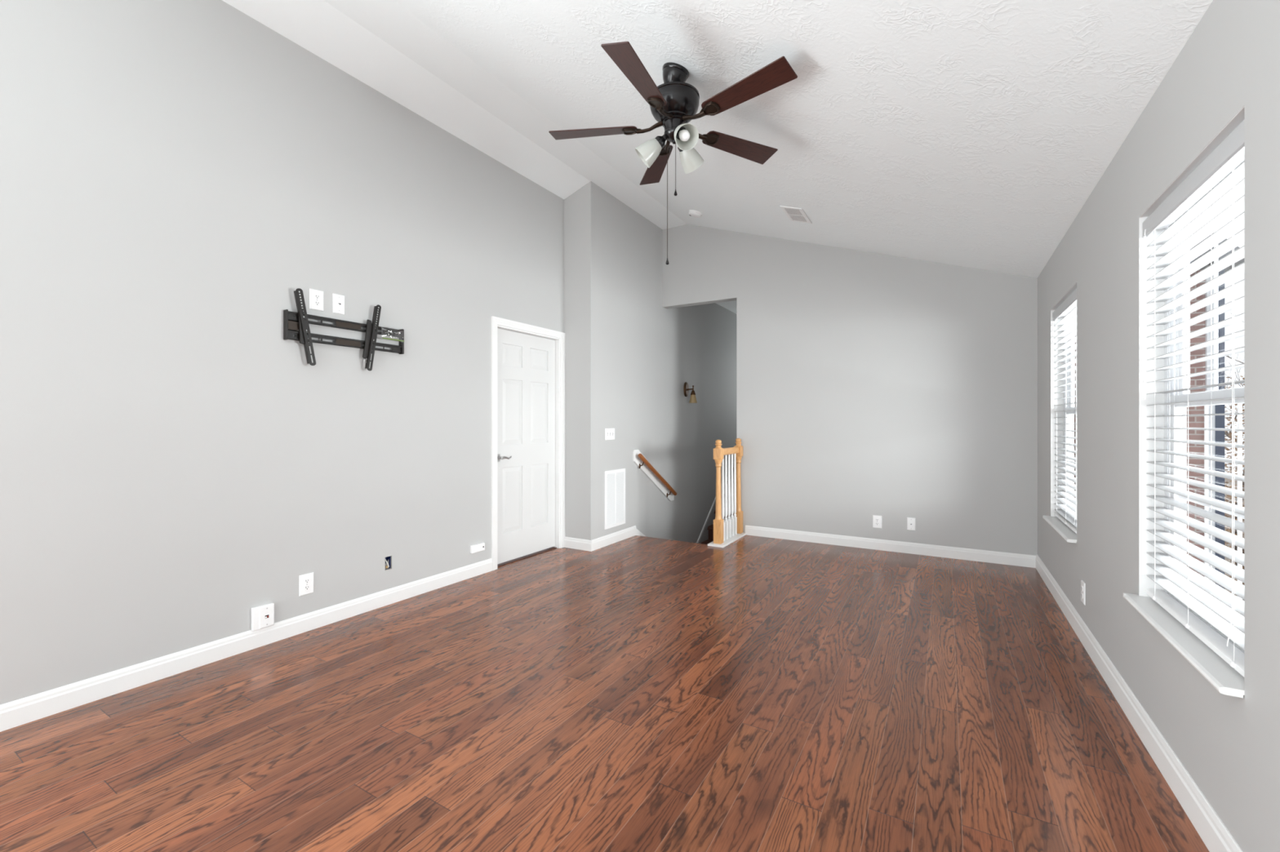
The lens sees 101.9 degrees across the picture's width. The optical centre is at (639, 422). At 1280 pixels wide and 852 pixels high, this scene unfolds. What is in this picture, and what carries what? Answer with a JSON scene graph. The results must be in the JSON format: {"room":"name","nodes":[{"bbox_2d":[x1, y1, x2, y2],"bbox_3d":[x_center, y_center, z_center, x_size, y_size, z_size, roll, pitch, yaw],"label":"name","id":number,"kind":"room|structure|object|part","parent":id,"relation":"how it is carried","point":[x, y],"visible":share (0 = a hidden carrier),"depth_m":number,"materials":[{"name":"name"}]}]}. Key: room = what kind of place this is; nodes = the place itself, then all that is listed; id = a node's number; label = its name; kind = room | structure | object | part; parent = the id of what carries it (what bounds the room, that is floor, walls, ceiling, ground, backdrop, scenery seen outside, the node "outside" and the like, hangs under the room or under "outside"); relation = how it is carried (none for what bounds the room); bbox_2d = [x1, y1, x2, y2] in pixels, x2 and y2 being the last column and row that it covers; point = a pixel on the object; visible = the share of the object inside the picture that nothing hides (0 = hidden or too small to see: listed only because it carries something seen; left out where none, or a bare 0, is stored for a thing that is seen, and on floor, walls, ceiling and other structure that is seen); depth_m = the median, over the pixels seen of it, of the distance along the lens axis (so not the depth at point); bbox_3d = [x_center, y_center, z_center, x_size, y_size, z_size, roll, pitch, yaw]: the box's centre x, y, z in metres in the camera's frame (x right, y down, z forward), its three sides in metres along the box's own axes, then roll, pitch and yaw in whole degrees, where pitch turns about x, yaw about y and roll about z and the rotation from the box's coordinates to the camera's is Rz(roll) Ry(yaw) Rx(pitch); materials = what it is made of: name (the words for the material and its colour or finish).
{"room":"empty living room","nodes":[
{"label":"empty living room","id":0,"kind":"room"},
{"bbox_2d":[0,0,564,705],"bbox_3d":[-2.456,-0.483,2.326,0.125,3.416,6.510,0,0,31],"label":"wall","id":1,"kind":"structure","parent":0,"point":[173,465],"depth_m":2.67,"materials":[{"name":"grey paint"}]},
{"bbox_2d":[0,558,492,732],"bbox_3d":[-2.606,1.174,1.936,0.014,0.102,5.444,0,0,31],"label":"baseboard","id":2,"kind":"structure","parent":1,"relation":"attached to","point":[23,711],"depth_m":2.61,"materials":[{"name":"white paint"}]},
{"bbox_2d":[251,602,274,631],"bbox_3d":[-2.063,1.065,2.839,0.030,0.123,0.104,0,0,31],"label":"phone jack","id":3,"kind":"object","parent":1,"relation":"attached to","point":[262,616],"visible":1,"depth_m":2.83,"materials":[{"name":"white plastic"}]},
{"bbox_2d":[298,572,313,596],"bbox_3d":[-1.955,0.951,3.043,0.009,0.120,0.080,0,0,31],"label":"wall outlet","id":4,"kind":"object","parent":1,"relation":"attached to","point":[305,582],"visible":1,"depth_m":3.04,"materials":[{"name":"white plastic"}]},
{"bbox_2d":[304,578,309,583],"bbox_3d":[-1.952,0.931,3.042,0.003,0.027,0.029,0,0,31],"label":"receptacle","id":5,"kind":"object","parent":4,"relation":"attached to","point":[306,580],"depth_m":3.04,"materials":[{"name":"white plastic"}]},
{"bbox_2d":[304,585,309,590],"bbox_3d":[-1.952,0.971,3.042,0.003,0.027,0.029,0,0,31],"label":"receptacle","id":6,"kind":"object","parent":4,"relation":"attached to","point":[306,587],"depth_m":3.04,"materials":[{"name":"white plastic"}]},
{"bbox_2d":[309,288,324,311],"bbox_3d":[-1.926,-0.729,3.092,0.009,0.120,0.080,0,0,31],"label":"wall outlet","id":7,"kind":"object","parent":1,"relation":"attached to","point":[316,297],"visible":1,"depth_m":3.09,"materials":[{"name":"white plastic"}]},
{"bbox_2d":[314,293,319,299],"bbox_3d":[-1.923,-0.749,3.091,0.003,0.027,0.029,0,0,31],"label":"receptacle","id":8,"kind":"object","parent":7,"relation":"attached to","point":[317,296],"depth_m":3.09,"materials":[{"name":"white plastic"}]},
{"bbox_2d":[314,300,319,306],"bbox_3d":[-1.923,-0.710,3.091,0.003,0.027,0.029,0,0,31],"label":"receptacle","id":9,"kind":"object","parent":7,"relation":"attached to","point":[317,303],"depth_m":3.09,"materials":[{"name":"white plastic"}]},
{"bbox_2d":[333,293,344,315],"bbox_3d":[-1.855,-0.730,3.203,0.018,0.118,0.072,0,0,31],"label":"plate","id":10,"kind":"object","parent":1,"relation":"attached to","point":[338,300],"visible":1,"depth_m":3.20,"materials":[{"name":"white plastic"}]},
{"bbox_2d":[283,288,404,370],"bbox_3d":[-1.809,-0.546,3.240,0.060,0.435,0.735,0,0,31],"label":"mount","id":11,"kind":"object","parent":1,"relation":"attached to","point":[301,322],"depth_m":3.17,"materials":[{"name":"black metal"}]},
{"bbox_3d":[-1.986,-0.552,2.972,0.028,0.050,0.070,0,0,31],"label":"plate","id":12,"kind":"part","parent":11,"relation":"part of","materials":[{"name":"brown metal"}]},
{"bbox_3d":[-1.933,-0.546,2.994,0.023,0.435,0.111,0,0,31],"label":"arm","id":13,"kind":"part","parent":11,"relation":"part of"},
{"bbox_3d":[-1.820,-0.498,3.248,0.032,0.050,0.720,0,0,31],"label":"rail","id":14,"kind":"part","parent":11,"relation":"part of","materials":[{"name":"black metal"}]},
{"bbox_3d":[-1.820,-0.606,3.248,0.032,0.050,0.720,0,0,31],"label":"rail","id":15,"kind":"part","parent":11,"relation":"part of","materials":[{"name":"black metal"}]},
{"bbox_3d":[-1.723,-0.546,3.350,0.023,0.434,0.097,0,0,31],"label":"arm","id":16,"kind":"part","parent":11,"relation":"part of"},
{"bbox_2d":[382,327,404,342],"bbox_3d":[-1.649,-0.588,3.462,0.028,0.093,0.166,0,0,31],"label":"bag","id":17,"kind":"object","parent":11,"relation":"hanging from","point":[386,331],"visible":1,"depth_m":3.46,"materials":[{"name":"clear plastic"}]},
{"bbox_2d":[385,555,391,570],"bbox_3d":[-1.718,0.949,3.508,0.064,0.091,0.050,0,0,31],"label":"junction box","id":18,"kind":"object","parent":1,"relation":"attached to","point":[388,559],"visible":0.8,"depth_m":3.52,"materials":[{"name":"blue plastic"}]},
{"bbox_2d":[470,542,484,553],"bbox_3d":[-1.297,1.004,4.141,0.026,0.062,0.136,0,0,31],"label":"wall outlet","id":19,"kind":"object","parent":1,"relation":"attached to","point":[480,547],"visible":1,"depth_m":4.12,"materials":[{"name":"white plastic"}]},
{"bbox_2d":[491,315,564,570],"bbox_3d":[-1.035,0.174,4.718,0.141,2.101,0.945,0,0,31],"label":"door","id":20,"kind":"structure","parent":1,"relation":"in","point":[528,368],"depth_m":4.71,"materials":[{"name":"white paint"}]},
{"bbox_3d":[-1.161,0.303,4.437,0.059,0.062,0.132,0,0,31],"label":"lever handle","id":21,"kind":"part","parent":20,"relation":"part of","materials":[{"name":"silver metal"}]},
{"bbox_3d":[-1.125,-0.586,4.568,0.007,0.187,0.243,0,0,31],"label":"raised panel","id":22,"kind":"part","parent":20,"relation":"part of","materials":[{"name":"white paint"}]},
{"bbox_3d":[-1.125,-0.089,4.568,0.007,0.566,0.243,0,0,31],"label":"raised panel","id":23,"kind":"part","parent":20,"relation":"part of","materials":[{"name":"white paint"}]},
{"bbox_3d":[-1.125,0.678,4.568,0.007,0.568,0.243,0,0,31],"label":"raised panel","id":24,"kind":"part","parent":20,"relation":"part of","materials":[{"name":"white paint"}]},
{"bbox_3d":[-0.948,-0.586,4.867,0.007,0.187,0.243,0,0,31],"label":"raised panel","id":25,"kind":"part","parent":20,"relation":"part of","materials":[{"name":"white paint"}]},
{"bbox_3d":[-0.948,-0.089,4.867,0.007,0.566,0.243,0,0,31],"label":"raised panel","id":26,"kind":"part","parent":20,"relation":"part of","materials":[{"name":"white paint"}]},
{"bbox_3d":[-0.948,0.678,4.867,0.007,0.568,0.243,0,0,31],"label":"raised panel","id":27,"kind":"part","parent":20,"relation":"part of","materials":[{"name":"white paint"}]},
{"bbox_2d":[0,535,1208,851],"bbox_3d":[-0.364,1.315,2.001,4.238,0.180,8.075,0,0,31],"label":"floor","id":28,"kind":"structure","parent":0,"point":[636,693],"depth_m":2.04,"materials":[{"name":"laminate"}]},
{"bbox_2d":[707,438,746,547],"bbox_3d":[0.915,0.699,5.389,0.167,1.052,0.698,0,0,31],"label":"stair railing","id":29,"kind":"object","parent":28,"relation":"on","point":[726,532],"visible":1,"depth_m":5.34,"materials":[{"name":"white paint"}]},
{"bbox_3d":[0.783,0.689,5.177,0.080,1.032,0.080,0,0,31],"label":"newel post","id":30,"kind":"part","parent":29,"relation":"part of","materials":[{"name":"brown wood"}]},
{"bbox_3d":[0.915,1.215,5.389,0.167,0.020,0.698,0,0,31],"label":"plate","id":31,"kind":"part","parent":29,"relation":"part of","materials":[{"name":"white paint"}]},
{"bbox_3d":[0.925,0.301,5.416,0.060,0.068,0.480,0,0,31],"label":"rail","id":32,"kind":"part","parent":29,"relation":"part of","materials":[{"name":"brown wood"}]},
{"bbox_3d":[1.072,0.689,5.652,0.080,1.032,0.080,0,0,31],"label":"newel post","id":33,"kind":"part","parent":29,"relation":"part of","materials":[{"name":"brown wood"}]},
{"bbox_2d":[564,181,736,543],"bbox_3d":[1.050,-0.085,7.921,0.425,4.420,6.690,0,0,31],"label":"wall","id":34,"kind":"structure","parent":0,"point":[629,358],"depth_m":5.69,"materials":[{"name":"grey paint"}]},
{"bbox_2d":[564,537,591,551],"bbox_3d":[-0.605,1.174,5.006,0.339,0.102,0.014,0,0,31],"label":"baseboard","id":35,"kind":"structure","parent":34,"relation":"attached to","point":[570,543],"depth_m":5.00,"materials":[{"name":"white paint"}]},
{"bbox_2d":[604,428,614,439],"bbox_3d":[-0.295,0.119,5.208,0.017,0.117,0.165,0,0,31],"label":"light switch","id":36,"kind":"object","parent":34,"relation":"attached to","point":[609,433],"visible":1,"depth_m":5.20,"materials":[{"name":"white plastic"}]},
{"bbox_2d":[591,525,636,551],"bbox_3d":[-0.253,1.174,5.282,0.014,0.102,0.820,0,0,31],"label":"baseboard","id":37,"kind":"structure","parent":34,"relation":"attached to","point":[611,539],"depth_m":5.24,"materials":[{"name":"white paint"}]},
{"bbox_2d":[604,468,625,529],"bbox_3d":[-0.250,0.773,5.287,0.014,0.578,0.374,0,0,31],"label":"air vent","id":38,"kind":"object","parent":34,"relation":"in","point":[615,480],"visible":1,"depth_m":5.27,"materials":[{"name":"white plastic"}]},
{"bbox_2d":[634,527,646,537],"bbox_3d":[0.217,1.488,6.079,0.013,0.715,1.110,0,0,31],"label":"trim","id":39,"kind":"structure","parent":34,"relation":"attached to","point":[638,533],"depth_m":5.69,"materials":[{"name":"white paint"}]},
{"bbox_2d":[633,449,676,501],"bbox_3d":[0.206,0.631,5.978,0.096,0.663,0.945,0,0,31],"label":"handrail","id":40,"kind":"object","parent":34,"relation":"attached to","point":[639,460],"visible":1,"depth_m":5.90,"materials":[{"name":"brown wood"}]},
{"bbox_2d":[684,382,697,403],"bbox_3d":[0.659,-0.385,6.683,0.161,0.271,0.116,0,0,31],"label":"wall sconce","id":41,"kind":"object","parent":34,"relation":"attached to","point":[693,398],"visible":1,"depth_m":6.66,"materials":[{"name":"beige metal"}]},
{"bbox_3d":[0.683,-0.300,6.669,0.106,0.103,0.106,0,0,31],"label":"lamp shade","id":42,"kind":"part","parent":41,"relation":"part of","materials":[{"name":"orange glass"}]},
{"bbox_2d":[696,497,715,543],"bbox_3d":[0.956,1.355,7.332,0.012,0.610,0.800,0,0,31],"label":"trim","id":43,"kind":"structure","parent":34,"relation":"attached to","point":[714,501],"depth_m":7.28,"materials":[{"name":"white paint"}]},
{"bbox_2d":[222,0,1213,278],"bbox_3d":[-0.334,-1.799,1.982,4.210,1.272,8.075,0,0,31],"label":"ceiling","id":44,"kind":"structure","parent":0,"point":[974,134],"depth_m":2.82,"materials":[{"name":"white paint"}]},
{"bbox_2d":[548,41,797,264],"bbox_3d":[0.174,-1.346,2.680,1.287,1.044,1.259,0,0,31],"label":"ceiling fan","id":45,"kind":"object","parent":44,"relation":"hanging from","point":[674,103],"visible":1,"depth_m":2.63,"materials":[{"name":"brown wood"}]},
{"bbox_3d":[-0.244,-1.549,2.771,0.465,0.006,0.133,0,12,8],"label":"blade","id":46,"kind":"part","parent":45,"relation":"part of","materials":[{"name":"brown wood"}]},
{"bbox_3d":[-0.005,-1.549,2.329,0.133,0.006,0.465,14,6,25],"label":"blade","id":47,"kind":"part","parent":45,"relation":"part of","materials":[{"name":"brown wood"}]},
{"bbox_3d":[0.040,-1.424,2.737,0.144,0.140,0.120,0,0,31],"label":"lamp shade","id":48,"kind":"part","parent":45,"relation":"part of","materials":[{"name":"white glass"}]},
{"bbox_3d":[0.103,-1.549,3.135,0.133,0.006,0.465,-13,2,-10],"label":"blade","id":49,"kind":"part","parent":45,"relation":"part of","materials":[{"name":"brown wood"}]},
{"bbox_2d":[654,134,666,148],"bbox_3d":[0.113,-1.483,2.725,0.089,0.084,0.066,0,0,31],"label":"socket","id":50,"kind":"object","parent":45,"relation":"attached to","point":[660,141],"depth_m":2.71,"materials":[{"name":"brown metal"}]},
{"bbox_3d":[0.143,-1.192,2.711,0.003,0.674,0.003,0,0,31],"label":"pull chain","id":51,"kind":"part","parent":45,"relation":"part of","materials":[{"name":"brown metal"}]},
{"bbox_3d":[0.188,-1.379,2.744,0.003,0.299,0.003,0,0,31],"label":"pull chain","id":52,"kind":"part","parent":45,"relation":"part of","materials":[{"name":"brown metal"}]},
{"bbox_2d":[673,125,685,139],"bbox_3d":[0.200,-1.482,2.652,0.062,0.084,0.090,0,0,-17],"label":"socket","id":53,"kind":"object","parent":45,"relation":"attached to","point":[683,127],"depth_m":2.62,"materials":[{"name":"brown metal"}]},
{"bbox_3d":[0.221,-1.438,2.596,0.052,0.075,0.082,0,0,-3],"label":"bulb","id":54,"kind":"part","parent":45,"relation":"part of","materials":[{"name":"white glass"}]},
{"bbox_3d":[0.216,-1.424,2.580,0.119,0.140,0.144,0,0,-27],"label":"lamp shade","id":55,"kind":"part","parent":45,"relation":"part of","materials":[{"name":"white glass"}]},
{"bbox_3d":[0.279,-1.424,2.812,0.119,0.140,0.145,0,0,31],"label":"lamp shade","id":56,"kind":"part","parent":45,"relation":"part of","materials":[{"name":"white glass"}]},
{"bbox_3d":[0.556,-1.549,2.918,0.465,0.006,0.133,0,-12,-28],"label":"blade","id":57,"kind":"part","parent":45,"relation":"part of","materials":[{"name":"brown wood"}]},
{"bbox_3d":[0.490,-1.549,2.420,0.465,0.006,0.133,0,-12,44],"label":"blade","id":58,"kind":"part","parent":45,"relation":"part of","materials":[{"name":"brown wood"}]},
{"bbox_2d":[688,209,702,217],"bbox_3d":[0.575,-2.166,5.385,0.144,0.073,0.144,0,0,-16],"label":"smoke detector","id":59,"kind":"object","parent":44,"relation":"attached to","point":[693,213],"visible":1,"depth_m":5.34,"materials":[{"name":"white plastic"}]},
{"bbox_2d":[779,205,812,223],"bbox_3d":[1.359,-1.803,4.511,0.187,0.068,0.370,0,0,31],"label":"ceiling vent","id":60,"kind":"object","parent":44,"relation":"in","point":[794,214],"visible":1,"depth_m":4.49,"materials":[{"name":"white plastic"}]},
{"bbox_2d":[715,300,736,313],"bbox_3d":[2.029,-1.805,8.252,0.925,0.120,5.125,0,0,31],"label":"ceiling","id":61,"kind":"structure","parent":0,"point":[730,305],"depth_m":7.76,"materials":[{"name":"white paint"}]},
{"bbox_2d":[662,224,1037,555],"bbox_3d":[1.899,-0.535,5.283,3.720,3.520,0.120,0,0,31],"label":"wall","id":62,"kind":"structure","parent":0,"point":[895,388],"depth_m":5.00,"materials":[{"name":"grey paint"}]},
{"bbox_2d":[872,515,881,528],"bbox_3d":[2.279,0.957,4.984,0.080,0.120,0.009,0,0,31],"label":"wall outlet","id":63,"kind":"object","parent":62,"relation":"attached to","point":[877,520],"visible":1,"depth_m":4.98,"materials":[{"name":"white plastic"}]},
{"bbox_2d":[745,525,1035,568],"bbox_3d":[2.242,1.174,5.003,2.545,0.102,0.014,0,0,31],"label":"baseboard","id":64,"kind":"structure","parent":62,"relation":"attached to","point":[976,555],"depth_m":4.88,"materials":[{"name":"white paint"}]},
{"bbox_2d":[906,517,915,530],"bbox_3d":[2.527,0.950,4.833,0.070,0.117,0.018,0,0,31],"label":"plate","id":65,"kind":"object","parent":62,"relation":"attached to","point":[911,522],"visible":1,"depth_m":4.83,"materials":[{"name":"white plastic"}]},
{"bbox_2d":[1037,0,1279,851],"bbox_3d":[1.405,0.005,0.956,0.128,2.440,8.075,0,0,31],"label":"wall","id":66,"kind":"structure","parent":0,"point":[1229,746],"depth_m":1.70,"materials":[{"name":"grey paint"}]},
{"bbox_2d":[1042,282,1076,543],"bbox_3d":[2.828,-0.058,3.412,0.175,1.535,0.903,0,0,31],"label":"window","id":67,"kind":"structure","parent":66,"relation":"in","point":[1069,535],"depth_m":3.78,"materials":[{"name":"white paint"}]},
{"bbox_3d":[2.828,0.700,3.412,0.175,0.020,0.903,0,0,31],"label":"sill","id":68,"kind":"part","parent":67,"relation":"part of","materials":[{"name":"white paint"}]},
{"bbox_2d":[1052,288,1076,533],"bbox_3d":[2.823,-0.069,3.406,0.077,1.487,0.871,0,0,31],"label":"window blind","id":69,"kind":"object","parent":67,"relation":"attached to","point":[1067,514],"visible":0.68,"depth_m":3.50,"materials":[{"name":"white plastic"}]},
{"bbox_3d":[2.995,-0.051,3.686,0.054,1.433,0.001,0,0,31],"label":"ladder cord","id":70,"kind":"part","parent":69,"relation":"part of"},
{"bbox_3d":[2.828,0.664,3.404,0.054,0.021,0.863,0,0,31],"label":"rail","id":71,"kind":"part","parent":69,"relation":"part of","materials":[{"name":"white plastic"}]},
{"bbox_3d":[2.636,-0.069,3.143,0.009,1.378,0.014,0,0,31],"label":"lift cord","id":72,"kind":"part","parent":69,"relation":"part of","materials":[{"name":"white fabric"}]},
{"bbox_3d":[2.828,-0.051,3.404,0.054,1.433,0.001,0,0,31],"label":"ladder cord","id":73,"kind":"part","parent":69,"relation":"part of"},
{"bbox_3d":[2.875,-0.067,3.376,0.054,1.513,0.885,0,0,31],"label":"frame","id":74,"kind":"part","parent":67,"relation":"part of","materials":[{"name":"white plastic"}]},
{"bbox_3d":[2.866,0.278,3.381,0.021,0.760,0.823,0,0,31],"label":"sash","id":75,"kind":"part","parent":67,"relation":"part of","materials":[{"name":"white plastic"}]},
{"bbox_3d":[2.886,-0.426,3.369,0.021,0.733,0.823,0,0,31],"label":"sash","id":76,"kind":"part","parent":67,"relation":"part of","materials":[{"name":"white plastic"}]},
{"bbox_2d":[1080,580,1084,604],"bbox_3d":[2.470,0.949,2.894,0.009,0.120,0.076,0,0,31],"label":"wall outlet","id":77,"kind":"object","parent":66,"relation":"attached to","point":[1082,584],"visible":1,"depth_m":2.88,"materials":[{"name":"white plastic"}]},
{"bbox_2d":[1035,554,1242,851],"bbox_3d":[1.344,1.167,0.992,0.014,0.115,7.835,0,0,31],"label":"baseboard","id":78,"kind":"structure","parent":66,"relation":"attached to","point":[1213,833],"depth_m":1.88,"materials":[{"name":"white paint"}]},
{"bbox_2d":[1123,106,1244,697],"bbox_3d":[1.808,-0.052,1.684,0.175,1.525,0.863,0,0,31],"label":"window","id":79,"kind":"structure","parent":66,"relation":"in","point":[1224,678],"depth_m":1.98,"materials":[{"name":"white paint"}]},
{"bbox_3d":[1.808,0.700,1.684,0.175,0.020,0.863,0,0,31],"label":"sill","id":80,"kind":"part","parent":79,"relation":"part of","materials":[{"name":"white paint"}]},
{"bbox_2d":[1142,120,1244,676],"bbox_3d":[1.803,-0.064,1.679,0.077,1.477,0.831,0,0,31],"label":"window blind","id":81,"kind":"object","parent":79,"relation":"attached to","point":[1224,611],"visible":0.68,"depth_m":1.65,"materials":[{"name":"white plastic"}]},
{"bbox_3d":[1.967,-0.046,1.945,0.054,1.423,0.001,0,0,31],"label":"ladder cord","id":82,"kind":"part","parent":81,"relation":"part of","materials":[{"name":"white fabric"}]},
{"bbox_3d":[1.808,0.664,1.676,0.054,0.021,0.823,0,0,31],"label":"rail","id":83,"kind":"part","parent":81,"relation":"part of","materials":[{"name":"white plastic"}]},
{"bbox_3d":[1.808,-0.046,1.676,0.054,1.423,0.001,0,0,31],"label":"ladder cord","id":84,"kind":"part","parent":81,"relation":"part of","materials":[{"name":"white fabric"}]},
{"bbox_3d":[1.624,-0.064,1.428,0.003,1.368,0.016,0,0,0],"label":"lift cord","id":85,"kind":"part","parent":81,"relation":"part of","materials":[{"name":"white fabric"}]},
{"bbox_3d":[1.649,-0.046,1.407,0.054,1.423,0.001,0,0,31],"label":"ladder cord","id":86,"kind":"part","parent":81,"relation":"part of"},
{"bbox_3d":[1.855,-0.061,1.648,0.054,1.503,0.845,0,0,31],"label":"frame","id":87,"kind":"part","parent":79,"relation":"part of","materials":[{"name":"white plastic"}]},
{"bbox_3d":[1.847,0.278,1.653,0.021,0.760,0.783,0,0,31],"label":"sash","id":88,"kind":"part","parent":79,"relation":"part of","materials":[{"name":"white plastic"}]},
{"bbox_3d":[1.866,-0.421,1.642,0.021,0.723,0.783,0,0,31],"label":"sash","id":89,"kind":"part","parent":79,"relation":"part of","materials":[{"name":"white plastic"}]},
{"label":"outside","id":90,"kind":"structure","parent":0,"visible":0},
{"bbox_2d":[1224,479,1244,596],"bbox_3d":[26.840,4.150,12.025,46.000,0.050,72.000,0,0,31],"label":"ground","id":91,"kind":"structure","parent":90,"point":[1229,483],"depth_m":25.93,"materials":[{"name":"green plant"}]},
{"bbox_2d":[1073,232,1244,589],"bbox_3d":[7.392,0.075,9.571,3.000,8.100,6.800,0,0,31],"label":"neighbor house","id":92,"kind":"structure","parent":91,"relation":"on","point":[1217,421],"depth_m":6.36,"materials":[{"name":"brick"}]},
{"bbox_3d":[6.952,1.075,6.321,0.075,6.100,0.045,0,0,31],"label":"corner trim","id":93,"kind":"part","parent":92,"relation":"part of","materials":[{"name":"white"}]},
{"bbox_2d":[1214,269,1224,589],"bbox_3d":[7.020,1.075,6.295,0.080,6.100,0.080,0,0,31],"label":"shutter","id":94,"kind":"object","parent":92,"relation":"hanging from","point":[1219,409],"depth_m":6.26,"materials":[{"name":"white plastic"}]},
{"bbox_2d":[1224,375,1244,600],"bbox_3d":[10.289,1.653,8.884,2.772,4.951,2.758,0,0,31],"label":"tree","id":95,"kind":"object","parent":91,"relation":"on","point":[1229,530],"visible":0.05,"depth_m":8.91,"materials":[{"name":"grey plant"}]},
{"bbox_2d":[1224,313,1244,444],"bbox_3d":[27.111,-2.012,23.009,4.568,12.296,8.534,0,0,-25],"label":"bare tree","id":96,"kind":"object","parent":91,"relation":"on","point":[1226,433],"visible":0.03,"depth_m":23.43,"materials":[{"name":"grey plant"}]},
{"bbox_2d":[1224,353,1244,426],"bbox_3d":[18.320,0.142,14.559,4.686,7.990,4.416,0,0,31],"label":"bare tree","id":97,"kind":"object","parent":91,"relation":"on","point":[1237,353],"visible":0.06,"depth_m":14.47,"materials":[{"name":"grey plant"}]},
{"bbox_3d":[2.479,0.125,7.986,0.120,4.000,5.125,0,0,31],"label":"wall","id":98,"kind":"structure","parent":0,"visible":0},
{"bbox_2d":[700,466,733,544],"bbox_3d":[1.174,1.278,6.803,0.925,1.135,3.250,0,0,31],"label":"stairs","id":99,"kind":"structure","parent":98,"relation":"attached to","point":[710,528],"depth_m":7.33,"materials":[{"name":"brown wood"}]}
]}

